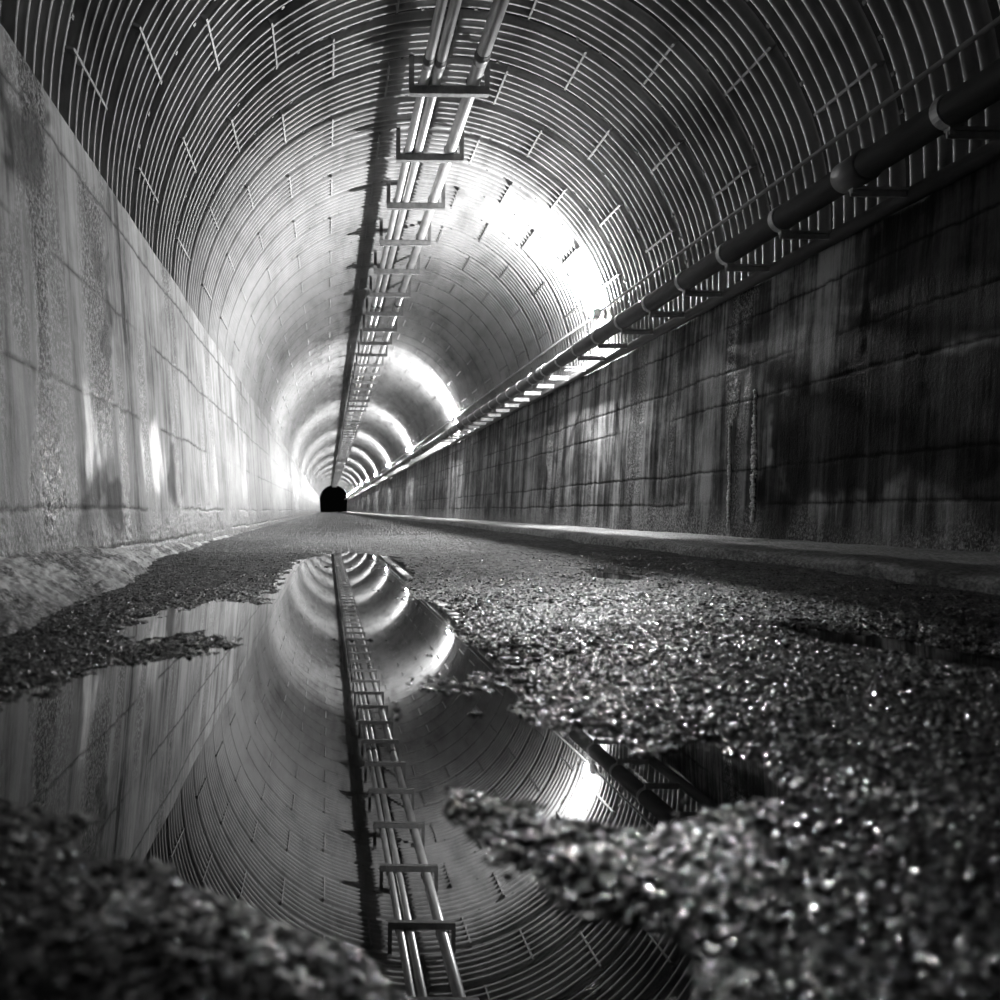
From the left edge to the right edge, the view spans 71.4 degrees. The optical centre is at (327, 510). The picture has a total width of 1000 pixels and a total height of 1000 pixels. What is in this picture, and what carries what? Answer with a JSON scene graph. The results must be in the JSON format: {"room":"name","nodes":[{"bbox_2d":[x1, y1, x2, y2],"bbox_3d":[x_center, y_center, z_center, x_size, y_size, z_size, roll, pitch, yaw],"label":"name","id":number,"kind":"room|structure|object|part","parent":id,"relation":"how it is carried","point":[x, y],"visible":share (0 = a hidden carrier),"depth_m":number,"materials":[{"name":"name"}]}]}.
{"room":"underground passage","nodes":[
{"label":"underground passage","id":0,"kind":"room"},
{"bbox_2d":[0,23,320,556],"bbox_3d":[-1.603,-0.889,59.500,0.709,2.545,125.000,1,0,0],"label":"wall","id":1,"kind":"structure","parent":0,"point":[124,424],"depth_m":3.93,"materials":[{"name":"concrete"}]},
{"bbox_2d":[0,0,999,498],"bbox_3d":[1.143,-3.342,59.533,5.338,2.807,125.920,1,0,0],"label":"ceiling","id":2,"kind":"structure","parent":0,"point":[250,144],"depth_m":6.69,"materials":[{"name":"metal"}]},
{"bbox_2d":[340,438,352,444],"bbox_3d":[1.242,-4.446,42.780,0.822,0.428,0.100,1,0,0],"label":"hanger","id":3,"kind":"object","parent":2,"relation":"hanging from","point":[345,443],"visible":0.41,"depth_m":42.75,"materials":[{"name":"metal"}]},
{"bbox_2d":[342,428,356,435],"bbox_3d":[1.242,-4.446,37.640,0.822,0.428,0.100,1,0,0],"label":"hanger","id":4,"kind":"object","parent":2,"relation":"hanging from","point":[342,428],"visible":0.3,"depth_m":37.62,"materials":[{"name":"metal"}]},
{"bbox_2d":[343,427,357,432],"bbox_3d":[1.242,-4.446,36.355,0.822,0.428,0.100,1,0,0],"label":"hanger","id":5,"kind":"object","parent":2,"relation":"hanging from","point":[344,431],"visible":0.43,"depth_m":36.32,"materials":[{"name":"metal"}]},
{"bbox_2d":[343,422,358,429],"bbox_3d":[1.242,-4.446,35.070,0.822,0.428,0.100,1,0,0],"label":"hanger","id":6,"kind":"object","parent":2,"relation":"hanging from","point":[349,428],"visible":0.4,"depth_m":35.04,"materials":[{"name":"metal"}]},
{"bbox_2d":[344,419,359,426],"bbox_3d":[1.242,-4.446,33.785,0.822,0.428,0.100,1,0,0],"label":"hanger","id":7,"kind":"object","parent":2,"relation":"hanging from","point":[355,425],"visible":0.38,"depth_m":33.76,"materials":[{"name":"metal"}]},
{"bbox_2d":[345,420,360,423],"bbox_3d":[1.242,-4.446,32.500,0.822,0.428,0.100,1,0,0],"label":"hanger","id":8,"kind":"object","parent":2,"relation":"hanging from","point":[346,422],"visible":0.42,"depth_m":32.47,"materials":[{"name":"metal"}]},
{"bbox_2d":[345,411,362,419],"bbox_3d":[1.242,-4.446,31.215,0.822,0.428,0.100,1,0,0],"label":"hanger","id":9,"kind":"object","parent":2,"relation":"hanging from","point":[349,418],"visible":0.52,"depth_m":31.18,"materials":[{"name":"metal"}]},
{"bbox_2d":[346,407,363,415],"bbox_3d":[1.242,-4.446,29.930,0.822,0.428,0.100,1,0,0],"label":"hanger","id":10,"kind":"object","parent":2,"relation":"hanging from","point":[350,414],"visible":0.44,"depth_m":29.90,"materials":[{"name":"metal"}]},
{"bbox_2d":[347,402,365,411],"bbox_3d":[1.242,-4.446,28.645,0.822,0.428,0.100,1,0,0],"label":"hanger","id":11,"kind":"object","parent":2,"relation":"hanging from","point":[351,410],"visible":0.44,"depth_m":28.62,"materials":[{"name":"metal"}]},
{"bbox_2d":[348,397,367,407],"bbox_3d":[1.242,-4.446,27.360,0.822,0.428,0.100,1,0,0],"label":"hanger","id":12,"kind":"object","parent":2,"relation":"hanging from","point":[366,404],"visible":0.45,"depth_m":27.33,"materials":[{"name":"metal"}]},
{"bbox_2d":[349,391,369,401],"bbox_3d":[1.242,-4.446,26.075,0.822,0.428,0.100,1,0,0],"label":"hanger","id":13,"kind":"object","parent":2,"relation":"attached to","point":[368,398],"visible":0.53,"depth_m":26.04,"materials":[{"name":"metal"}]},
{"bbox_2d":[350,385,371,396],"bbox_3d":[1.242,-4.446,24.790,0.822,0.428,0.100,1,0,0],"label":"hanger","id":14,"kind":"object","parent":2,"relation":"attached to","point":[352,394],"visible":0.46,"depth_m":24.76,"materials":[{"name":"metal"}]},
{"bbox_2d":[351,378,373,390],"bbox_3d":[1.242,-4.446,23.505,0.822,0.428,0.100,1,0,0],"label":"hanger","id":15,"kind":"object","parent":2,"relation":"attached to","point":[352,388],"visible":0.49,"depth_m":23.48,"materials":[{"name":"metal"}]},
{"bbox_2d":[352,371,376,383],"bbox_3d":[1.242,-4.446,22.220,0.822,0.428,0.100,1,0,0],"label":"hanger","id":16,"kind":"object","parent":2,"relation":"attached to","point":[353,381],"visible":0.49,"depth_m":22.21,"materials":[{"name":"metal"}]},
{"bbox_2d":[354,362,379,375],"bbox_3d":[1.242,-4.446,20.935,0.822,0.428,0.100,1,0,0],"label":"hanger","id":17,"kind":"object","parent":2,"relation":"attached to","point":[378,371],"visible":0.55,"depth_m":20.91,"materials":[{"name":"metal"}]},
{"bbox_2d":[356,353,383,366],"bbox_3d":[1.242,-4.446,19.650,0.822,0.428,0.100,1,0,0],"label":"hanger","id":18,"kind":"object","parent":2,"relation":"attached to","point":[362,364],"visible":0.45,"depth_m":19.62,"materials":[{"name":"metal"}]},
{"bbox_2d":[358,341,387,356],"bbox_3d":[1.242,-4.446,18.365,0.822,0.428,0.100,1,0,0],"label":"hanger","id":19,"kind":"object","parent":2,"relation":"attached to","point":[359,354],"visible":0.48,"depth_m":18.34,"materials":[{"name":"metal"}]},
{"bbox_2d":[360,329,391,345],"bbox_3d":[1.242,-4.446,17.080,0.822,0.428,0.100,1,0,0],"label":"hanger","id":20,"kind":"object","parent":2,"relation":"attached to","point":[388,343],"visible":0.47,"depth_m":17.05,"materials":[{"name":"metal"}]},
{"bbox_2d":[362,314,396,331],"bbox_3d":[1.242,-4.446,15.795,0.822,0.428,0.100,1,0,0],"label":"hanger","id":21,"kind":"object","parent":2,"relation":"attached to","point":[364,329],"visible":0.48,"depth_m":15.77,"materials":[{"name":"metal"}]},
{"bbox_2d":[366,296,403,316],"bbox_3d":[1.242,-4.446,14.510,0.822,0.428,0.100,1,0,0],"label":"hanger","id":22,"kind":"object","parent":2,"relation":"attached to","point":[399,314],"visible":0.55,"depth_m":14.48,"materials":[{"name":"metal"}]},
{"bbox_2d":[339,0,447,457],"bbox_3d":[0.981,-4.362,59.400,0.114,0.114,124.800,1,0,0],"label":"pipe","id":23,"kind":"object","parent":22,"relation":"hanging from","point":[439,12],"visible":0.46,"depth_m":7.60,"materials":[{"name":"grey metal"}]},
{"bbox_2d":[345,0,509,457],"bbox_3d":[1.491,-4.378,59.400,0.156,0.156,124.800,1,0,0],"label":"pipe","id":24,"kind":"object","parent":22,"relation":"attached to","point":[482,55],"visible":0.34,"depth_m":7.59,"materials":[{"name":"grey metal"}]},
{"bbox_2d":[369,275,410,297],"bbox_3d":[1.242,-4.446,13.225,0.822,0.428,0.100,1,0,0],"label":"hanger","id":25,"kind":"object","parent":2,"relation":"attached to","point":[371,294],"visible":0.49,"depth_m":13.19,"materials":[{"name":"metal"}]},
{"bbox_2d":[374,250,419,274],"bbox_3d":[1.242,-4.446,11.940,0.822,0.428,0.100,1,0,0],"label":"hanger","id":26,"kind":"object","parent":2,"relation":"attached to","point":[385,271],"visible":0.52,"depth_m":11.91,"materials":[{"name":"metal"}]},
{"bbox_2d":[340,0,461,457],"bbox_3d":[1.101,-4.364,59.400,0.120,0.120,124.800,1,0,0],"label":"pipe","id":27,"kind":"object","parent":2,"relation":"attached to","point":[440,62],"visible":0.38,"depth_m":7.58,"materials":[{"name":"grey metal"}]},
{"bbox_2d":[379,219,430,246],"bbox_3d":[1.242,-4.446,10.655,0.822,0.428,0.100,1,0,0],"label":"hanger","id":28,"kind":"object","parent":2,"relation":"attached to","point":[425,243],"visible":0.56,"depth_m":10.62,"materials":[{"name":"metal"}]},
{"bbox_2d":[386,178,445,209],"bbox_3d":[1.242,-4.446,9.370,0.822,0.428,0.100,1,0,0],"label":"hanger","id":29,"kind":"object","parent":2,"relation":"attached to","point":[393,205],"visible":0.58,"depth_m":9.34,"materials":[{"name":"metal"}]},
{"bbox_2d":[396,125,464,162],"bbox_3d":[1.242,-4.446,8.085,0.822,0.428,0.100,1,0,0],"label":"hanger","id":30,"kind":"object","parent":2,"relation":"attached to","point":[422,157],"visible":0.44,"depth_m":8.06,"materials":[{"name":"metal"}]},
{"bbox_2d":[409,52,489,97],"bbox_3d":[1.242,-4.446,6.800,0.822,0.428,0.100,1,0,0],"label":"hanger","id":31,"kind":"object","parent":2,"relation":"attached to","point":[418,90],"visible":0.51,"depth_m":6.77,"materials":[{"name":"metal"}]},
{"bbox_2d":[590,305,604,317],"bbox_3d":[3.550,-2.610,8.800,0.172,0.165,0.120,1,0,0],"label":"lamp","id":32,"kind":"object","parent":2,"relation":"attached to","point":[594,312],"visible":0.99,"depth_m":8.74,"materials":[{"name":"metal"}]},
{"bbox_3d":[3.526,-2.591,8.744,0.102,0.125,0.006,1,0,0],"label":"guard plate","id":33,"kind":"part","parent":32,"relation":"part of","materials":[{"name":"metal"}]},
{"bbox_3d":[3.624,-2.622,8.800,0.023,0.140,0.120,1,0,0],"label":"plate","id":34,"kind":"part","parent":32,"relation":"part of","materials":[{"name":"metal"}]},
{"bbox_2d":[349,16,999,494],"bbox_3d":[3.583,-2.618,59.400,0.032,0.032,124.800,1,0,0],"label":"cable conduit","id":35,"kind":"object","parent":2,"relation":"attached to","point":[996,21],"visible":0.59,"depth_m":4.97,"materials":[{"name":"metal"}]},
{"bbox_2d":[0,512,999,999],"bbox_3d":[0.575,0.325,63.096,3.877,0.138,132.192,1,0,0],"label":"floor","id":36,"kind":"structure","parent":0,"point":[51,920],"depth_m":1.02,"materials":[{"name":"gravel"}]},
{"bbox_2d":[0,524,273,636],"bbox_3d":[-1.058,0.275,13.528,0.509,0.228,33.057,1,0,0],"label":"bank","id":37,"kind":"structure","parent":36,"relation":"on","point":[34,585],"depth_m":2.73,"materials":[{"name":"concrete"}]},
{"bbox_2d":[0,552,814,999],"bbox_3d":[-0.001,0.372,3.142,1.297,0.020,5.443,1,0,0],"label":"puddle","id":38,"kind":"object","parent":36,"relation":"on","point":[272,772],"visible":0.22,"depth_m":0.91,"materials":[{"name":"black liquid"}]},
{"bbox_2d":[91,550,999,999],"bbox_3d":[0.771,0.331,2.830,3.064,0.102,4.747,1,0,0],"label":"gravel","id":39,"kind":"object","parent":36,"relation":"on","point":[970,937],"visible":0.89,"depth_m":0.71,"materials":[{"name":"grey gravel"}]},
{"bbox_2d":[585,571,649,579],"bbox_3d":[1.507,0.348,3.457,0.343,0.020,0.564,1,0,0],"label":"puddle","id":40,"kind":"object","parent":36,"relation":"on","point":[611,574],"visible":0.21,"depth_m":3.46,"materials":[{"name":"black liquid"}]},
{"bbox_2d":[344,512,999,594],"bbox_3d":[2.984,0.335,59.500,1.264,0.245,125.000,1,0,0],"label":"curb","id":41,"kind":"object","parent":36,"relation":"on","point":[963,570],"visible":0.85,"depth_m":3.80,"materials":[{"name":"concrete"}]},
{"bbox_2d":[788,627,999,670],"bbox_3d":[1.476,0.355,1.620,0.409,0.020,0.712,1,0,0],"label":"puddle","id":42,"kind":"object","parent":36,"relation":"on","point":[947,654],"visible":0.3,"depth_m":1.69,"materials":[{"name":"black liquid"}]},
{"bbox_2d":[347,158,999,552],"bbox_3d":[3.871,-0.834,59.500,0.640,2.350,125.000,1,0,0],"label":"wall","id":43,"kind":"structure","parent":0,"point":[850,394],"depth_m":5.09,"materials":[{"name":"concrete"}]},
{"bbox_2d":[443,431,457,439],"bbox_3d":[3.434,-2.059,18.258,0.555,0.241,0.044,1,0,0],"label":"bracket","id":44,"kind":"object","parent":43,"relation":"attached to","point":[447,438],"visible":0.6,"depth_m":18.25,"materials":[{"name":"metal"}]},
{"bbox_2d":[447,430,462,436],"bbox_3d":[3.434,-2.059,17.615,0.555,0.241,0.044,1,0,0],"label":"bracket","id":45,"kind":"object","parent":43,"relation":"attached to","point":[452,435],"visible":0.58,"depth_m":17.59,"materials":[{"name":"metal"}]},
{"bbox_2d":[451,425,467,433],"bbox_3d":[3.434,-2.059,16.973,0.555,0.241,0.044,1,0,0],"label":"bracket","id":46,"kind":"object","parent":43,"relation":"attached to","point":[457,432],"visible":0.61,"depth_m":16.95,"materials":[{"name":"metal"}]},
{"bbox_2d":[459,429,473,430],"bbox_3d":[3.434,-2.059,16.330,0.555,0.241,0.044,1,0,0],"label":"bracket","id":47,"kind":"object","parent":43,"relation":"attached to","point":[459,429],"visible":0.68,"depth_m":16.32,"materials":[{"name":"metal"}]},
{"bbox_2d":[462,418,479,427],"bbox_3d":[3.434,-2.059,15.688,0.555,0.241,0.044,1,0,0],"label":"bracket","id":48,"kind":"object","parent":43,"relation":"attached to","point":[466,426],"visible":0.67,"depth_m":15.68,"materials":[{"name":"metal"}]},
{"bbox_2d":[467,414,485,424],"bbox_3d":[3.434,-2.059,15.045,0.555,0.241,0.044,1,0,0],"label":"bracket","id":49,"kind":"object","parent":43,"relation":"attached to","point":[473,422],"visible":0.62,"depth_m":15.04,"materials":[{"name":"metal"}]},
{"bbox_3d":[3.471,-1.966,15.045,0.480,0.056,0.036,1,0,0],"label":"support arm","id":50,"kind":"part","parent":49,"relation":"part of","materials":[{"name":"metal"}]},
{"bbox_2d":[474,409,493,420],"bbox_3d":[3.434,-2.059,14.402,0.555,0.241,0.044,1,0,0],"label":"bracket","id":51,"kind":"object","parent":43,"relation":"attached to","point":[480,418],"visible":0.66,"depth_m":14.40,"materials":[{"name":"metal"}]},
{"bbox_3d":[3.471,-1.966,14.402,0.480,0.056,0.036,1,0,0],"label":"support arm","id":52,"kind":"part","parent":51,"relation":"part of","materials":[{"name":"metal"}]},
{"bbox_2d":[480,406,500,416],"bbox_3d":[3.434,-2.059,13.760,0.555,0.241,0.044,1,0,0],"label":"bracket","id":53,"kind":"object","parent":43,"relation":"attached to","point":[485,414],"visible":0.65,"depth_m":13.76,"materials":[{"name":"metal"}]},
{"bbox_3d":[3.471,-1.966,13.760,0.480,0.056,0.036,1,0,0],"label":"support arm","id":54,"kind":"part","parent":53,"relation":"part of","materials":[{"name":"metal"}]},
{"bbox_2d":[488,400,509,411],"bbox_3d":[3.434,-2.059,13.117,0.555,0.241,0.044,1,0,0],"label":"bracket","id":55,"kind":"object","parent":43,"relation":"attached to","point":[494,409],"visible":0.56,"depth_m":13.11,"materials":[{"name":"metal"}]},
{"bbox_3d":[3.471,-1.966,13.117,0.480,0.056,0.036,1,0,0],"label":"support arm","id":56,"kind":"part","parent":55,"relation":"part of","materials":[{"name":"metal"}]},
{"bbox_2d":[496,394,518,406],"bbox_3d":[3.434,-2.059,12.475,0.555,0.241,0.044,1,0,0],"label":"bracket","id":57,"kind":"object","parent":43,"relation":"attached to","point":[501,404],"visible":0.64,"depth_m":12.47,"materials":[{"name":"metal"}]},
{"bbox_3d":[3.471,-1.966,12.475,0.480,0.056,0.036,1,0,0],"label":"support arm","id":58,"kind":"part","parent":57,"relation":"part of","materials":[{"name":"metal"}]},
{"bbox_2d":[505,388,529,400],"bbox_3d":[3.434,-2.059,11.832,0.555,0.241,0.044,1,0,0],"label":"bracket","id":59,"kind":"object","parent":43,"relation":"attached to","point":[512,398],"visible":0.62,"depth_m":11.83,"materials":[{"name":"metal"}]},
{"bbox_3d":[3.471,-1.966,11.832,0.480,0.056,0.036,1,0,0],"label":"support arm","id":60,"kind":"part","parent":59,"relation":"part of","materials":[{"name":"metal"}]},
{"bbox_2d":[515,380,540,394],"bbox_3d":[3.434,-2.059,11.190,0.555,0.241,0.044,1,0,0],"label":"bracket","id":61,"kind":"object","parent":43,"relation":"attached to","point":[524,392],"visible":0.62,"depth_m":11.18,"materials":[{"name":"metal"}]},
{"bbox_3d":[3.471,-1.966,11.190,0.480,0.056,0.036,1,0,0],"label":"support arm","id":62,"kind":"part","parent":61,"relation":"part of","materials":[{"name":"metal"}]},
{"bbox_2d":[527,373,554,387],"bbox_3d":[3.434,-2.059,10.547,0.555,0.241,0.044,1,0,0],"label":"bracket","id":63,"kind":"object","parent":43,"relation":"attached to","point":[535,385],"visible":0.6,"depth_m":10.54,"materials":[{"name":"metal"}]},
{"bbox_3d":[3.471,-1.966,10.547,0.480,0.056,0.036,1,0,0],"label":"support arm","id":64,"kind":"part","parent":63,"relation":"part of","materials":[{"name":"metal"}]},
{"bbox_2d":[540,363,568,379],"bbox_3d":[3.434,-2.059,9.905,0.555,0.241,0.044,1,0,0],"label":"bracket","id":65,"kind":"object","parent":43,"relation":"attached to","point":[548,377],"visible":0.69,"depth_m":9.90,"materials":[{"name":"metal"}]},
{"bbox_3d":[3.471,-1.966,9.905,0.480,0.056,0.036,1,0,0],"label":"support arm","id":66,"kind":"part","parent":65,"relation":"part of","materials":[{"name":"metal"}]},
{"bbox_2d":[554,353,585,370],"bbox_3d":[3.434,-2.059,9.262,0.555,0.241,0.044,1,0,0],"label":"bracket","id":67,"kind":"object","parent":43,"relation":"attached to","point":[562,368],"visible":0.61,"depth_m":9.26,"materials":[{"name":"metal"}]},
{"bbox_3d":[3.471,-1.966,9.262,0.480,0.056,0.036,1,0,0],"label":"support arm","id":68,"kind":"part","parent":67,"relation":"part of","materials":[{"name":"metal"}]},
{"bbox_2d":[571,341,604,360],"bbox_3d":[3.434,-2.059,8.620,0.555,0.241,0.044,1,0,0],"label":"bracket","id":69,"kind":"object","parent":43,"relation":"attached to","point":[579,357],"visible":0.63,"depth_m":8.62,"materials":[{"name":"metal"}]},
{"bbox_3d":[3.471,-1.966,8.620,0.480,0.056,0.036,1,0,0],"label":"support arm","id":70,"kind":"part","parent":69,"relation":"part of","materials":[{"name":"metal"}]},
{"bbox_2d":[591,328,636,348],"bbox_3d":[3.434,-2.059,7.978,0.555,0.241,0.044,1,0,0],"label":"bracket","id":71,"kind":"object","parent":43,"relation":"attached to","point":[600,345],"visible":0.64,"depth_m":7.97,"materials":[{"name":"metal"}]},
{"bbox_3d":[3.471,-1.966,7.978,0.480,0.056,0.036,1,0,0],"label":"support arm","id":72,"kind":"part","parent":71,"relation":"part of","materials":[{"name":"metal"}]},
{"bbox_2d":[614,312,663,334],"bbox_3d":[3.434,-2.059,7.335,0.555,0.241,0.044,1,0,0],"label":"bracket","id":73,"kind":"object","parent":43,"relation":"attached to","point":[623,330],"visible":0.65,"depth_m":7.33,"materials":[{"name":"metal"}]},
{"bbox_3d":[3.471,-1.966,7.335,0.480,0.056,0.036,1,0,0],"label":"support arm","id":74,"kind":"part","parent":73,"relation":"part of","materials":[{"name":"metal"}]},
{"bbox_2d":[641,293,685,317],"bbox_3d":[3.434,-2.059,6.692,0.555,0.241,0.044,1,0,0],"label":"bracket","id":75,"kind":"object","parent":43,"relation":"attached to","point":[675,314],"visible":0.6,"depth_m":6.69,"materials":[{"name":"metal"}]},
{"bbox_3d":[3.471,-1.966,6.692,0.480,0.056,0.036,1,0,0],"label":"support arm","id":76,"kind":"part","parent":75,"relation":"part of","materials":[{"name":"metal"}]},
{"bbox_2d":[347,140,999,499],"bbox_3d":[3.627,-1.960,59.400,0.104,0.104,124.800,1,0,0],"label":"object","id":77,"kind":"object","parent":43,"relation":"attached to","point":[989,152],"visible":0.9,"depth_m":4.97,"materials":[{"name":"grey metal"}]},
{"bbox_2d":[674,270,723,296],"bbox_3d":[3.434,-2.059,6.050,0.555,0.241,0.044,1,0,0],"label":"bracket","id":78,"kind":"object","parent":43,"relation":"attached to","point":[686,292],"visible":0.62,"depth_m":6.04,"materials":[{"name":"metal"}]},
{"bbox_3d":[3.471,-1.966,6.050,0.480,0.056,0.036,1,0,0],"label":"support arm","id":79,"kind":"part","parent":78,"relation":"part of","materials":[{"name":"metal"}]},
{"bbox_2d":[715,241,770,271],"bbox_3d":[3.434,-2.059,5.407,0.555,0.241,0.044,1,0,0],"label":"bracket","id":80,"kind":"object","parent":43,"relation":"attached to","point":[729,266],"visible":0.67,"depth_m":5.40,"materials":[{"name":"metal"}]},
{"bbox_3d":[3.471,-1.966,5.407,0.480,0.056,0.036,1,0,0],"label":"support arm","id":81,"kind":"part","parent":80,"relation":"part of","materials":[{"name":"metal"}]},
{"bbox_2d":[767,204,830,239],"bbox_3d":[3.434,-2.059,4.765,0.555,0.241,0.044,1,0,0],"label":"bracket","id":82,"kind":"object","parent":43,"relation":"attached to","point":[783,233],"visible":0.57,"depth_m":4.76,"materials":[{"name":"metal"}]},
{"bbox_3d":[3.471,-1.966,4.765,0.480,0.056,0.036,1,0,0],"label":"support arm","id":83,"kind":"part","parent":82,"relation":"part of","materials":[{"name":"metal"}]},
{"bbox_2d":[848,186,924,197],"bbox_3d":[3.434,-2.059,4.122,0.555,0.241,0.044,1,0,0],"label":"bracket","id":84,"kind":"object","parent":43,"relation":"attached to","point":[864,191],"visible":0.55,"depth_m":4.12,"materials":[{"name":"metal"}]},
{"bbox_2d":[345,58,999,499],"bbox_3d":[3.252,-2.086,59.400,0.200,0.200,124.800,1,0,0],"label":"pipe","id":85,"kind":"object","parent":84,"relation":"attached to","point":[980,91],"visible":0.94,"depth_m":4.40,"materials":[{"name":"grey metal"}]},
{"bbox_2d":[929,90,999,139],"bbox_3d":[3.434,-2.059,3.480,0.555,0.241,0.044,1,0,0],"label":"bracket","id":86,"kind":"object","parent":43,"relation":"attached to","point":[958,131],"visible":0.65,"depth_m":3.48,"materials":[{"name":"metal"}]},
{"bbox_3d":[3.471,-1.966,3.480,0.480,0.056,0.036,1,0,0],"label":"support arm","id":87,"kind":"part","parent":86,"relation":"part of","materials":[{"name":"metal"}]}
]}

